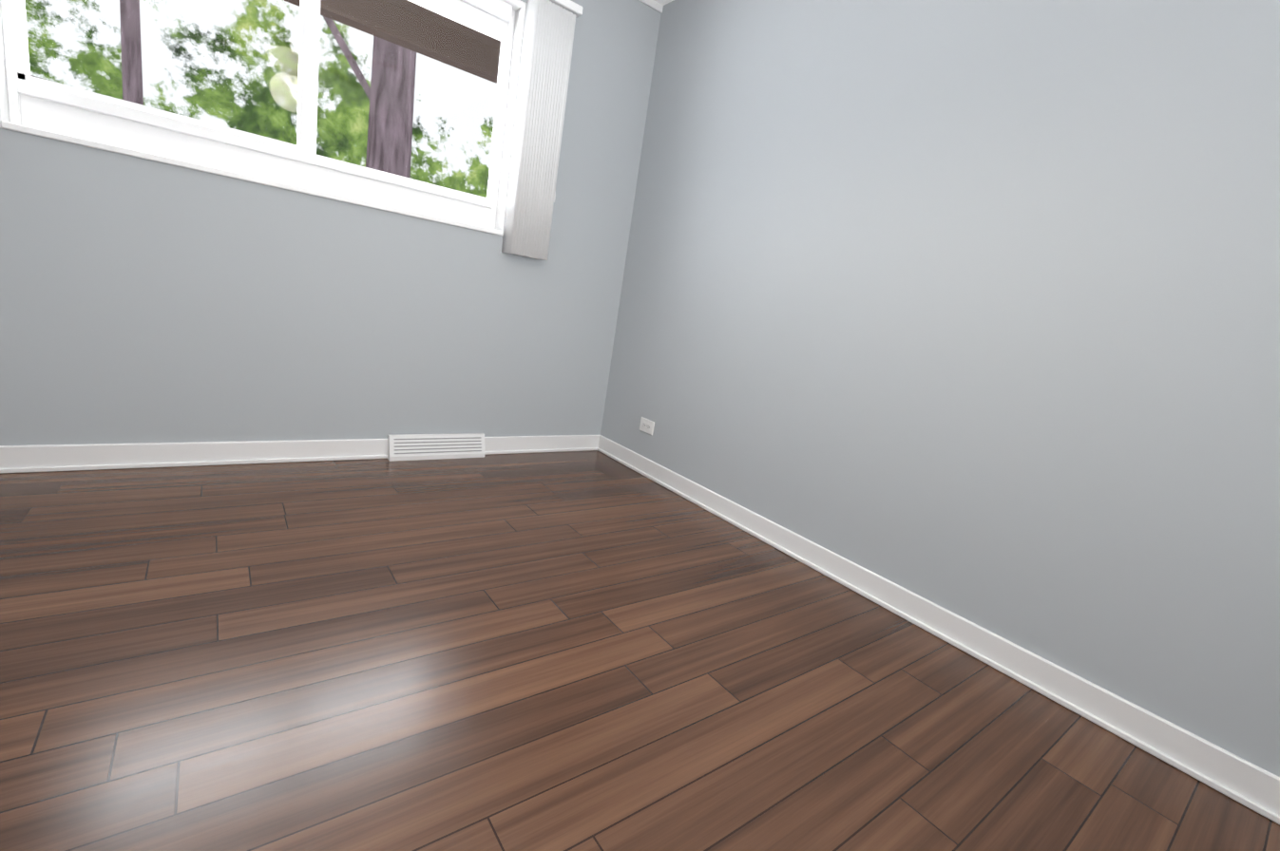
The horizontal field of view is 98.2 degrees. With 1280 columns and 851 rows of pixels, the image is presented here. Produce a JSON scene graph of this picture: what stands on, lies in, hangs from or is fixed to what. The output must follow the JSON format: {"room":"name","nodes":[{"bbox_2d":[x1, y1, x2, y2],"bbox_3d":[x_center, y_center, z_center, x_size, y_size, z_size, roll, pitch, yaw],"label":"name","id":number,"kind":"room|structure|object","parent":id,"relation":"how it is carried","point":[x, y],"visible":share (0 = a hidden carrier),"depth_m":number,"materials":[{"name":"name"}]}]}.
{"room":"empty room","nodes":[
{"label":"empty room","id":0,"kind":"room"},
{"bbox_2d":[0,0,661,445],"bbox_3d":[-1.464,-1.049,2.226,3.370,2.440,0.200,0,15,-38],"label":"wall","id":1,"kind":"structure","parent":0,"point":[152,301],"depth_m":2.33,"materials":[{"name":"paint"}]},
{"bbox_2d":[0,0,525,235],"bbox_3d":[-1.303,-1.447,2.186,1.670,1.025,0.177,0,15,-38],"label":"window","id":2,"kind":"structure","parent":1,"relation":"in","point":[41,107],"depth_m":2.19,"materials":[{"name":"plastic"}]},
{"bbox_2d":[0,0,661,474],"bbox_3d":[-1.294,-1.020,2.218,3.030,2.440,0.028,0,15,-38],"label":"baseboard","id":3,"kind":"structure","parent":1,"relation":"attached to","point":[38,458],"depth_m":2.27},
{"bbox_2d":[386,433,485,461],"bbox_3d":[-1.009,0.105,2.784,0.470,0.118,0.050,0,15,-38],"label":"air vent","id":4,"kind":"object","parent":1,"relation":"in","point":[419,447],"visible":0.96,"depth_m":2.76,"materials":[{"name":"white metal"}]},
{"bbox_2d":[0,450,1279,850],"bbox_3d":[-0.276,0.729,0.945,3.670,0.100,4.680,0,15,-38],"label":"floor","id":5,"kind":"structure","parent":0,"point":[593,650],"depth_m":1.29,"materials":[{"name":"brown wood"}]},
{"bbox_2d":[653,0,673,5],"bbox_3d":[0.114,-1.725,0.418,3.670,0.100,4.680,0,15,-38],"label":"ceiling","id":6,"kind":"structure","parent":0,"point":[662,2],"depth_m":2.88,"materials":[{"name":"paint"}]},
{"bbox_2d":[600,0,1279,777],"bbox_3d":[1.214,-0.506,1.679,0.200,2.440,4.680,0,15,-38],"label":"wall","id":7,"kind":"structure","parent":0,"point":[967,310],"depth_m":1.68,"materials":[{"name":"paint"}]},
{"bbox_2d":[639,417,654,435],"bbox_3d":[0.037,0.003,3.041,0.008,0.074,0.122,0,15,-38],"label":"electrical outlet","id":8,"kind":"object","parent":7,"relation":"attached to","point":[646,426],"visible":1,"depth_m":3.04,"materials":[{"name":"white plastic"}]},
{"bbox_3d":[-1.216,-2.088,2.067,1.670,0.290,0.200,0,15,-38],"label":"wall","id":9,"kind":"structure","parent":0,"visible":0},
{"bbox_2d":[283,0,500,83],"bbox_3d":[-1.284,-2.156,2.581,5.500,0.352,0.700,0,15,-38],"label":"eave","id":10,"kind":"object","parent":9,"relation":"attached to","point":[371,21],"depth_m":2.98},
{"bbox_2d":[501,0,582,260],"bbox_3d":[-1.220,-1.411,2.110,2.130,1.170,0.088,0,15,-38],"label":"window blinds","id":11,"kind":"object","parent":9,"relation":"attached to","point":[545,57],"visible":1,"depth_m":2.64,"materials":[{"name":"plastic"}]},
{"label":"outside","id":12,"kind":"structure","parent":0,"visible":0},
{"bbox_2d":[24,0,496,197],"bbox_3d":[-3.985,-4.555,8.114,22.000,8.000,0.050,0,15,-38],"label":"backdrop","id":13,"kind":"structure","parent":12,"point":[171,79],"depth_m":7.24,"materials":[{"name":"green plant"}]},
{"bbox_3d":[-2.585,0.199,6.339,22.000,0.020,6.770,0,15,-38],"label":"ground","id":14,"kind":"structure","parent":12,"visible":0},
{"bbox_2d":[30,0,416,178],"bbox_3d":[-3.349,-2.893,5.664,8.001,6.000,2.705,0,15,-38],"label":"tree","id":15,"kind":"object","parent":14,"relation":"on","point":[133,26],"depth_m":5.67,"materials":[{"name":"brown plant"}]}
]}

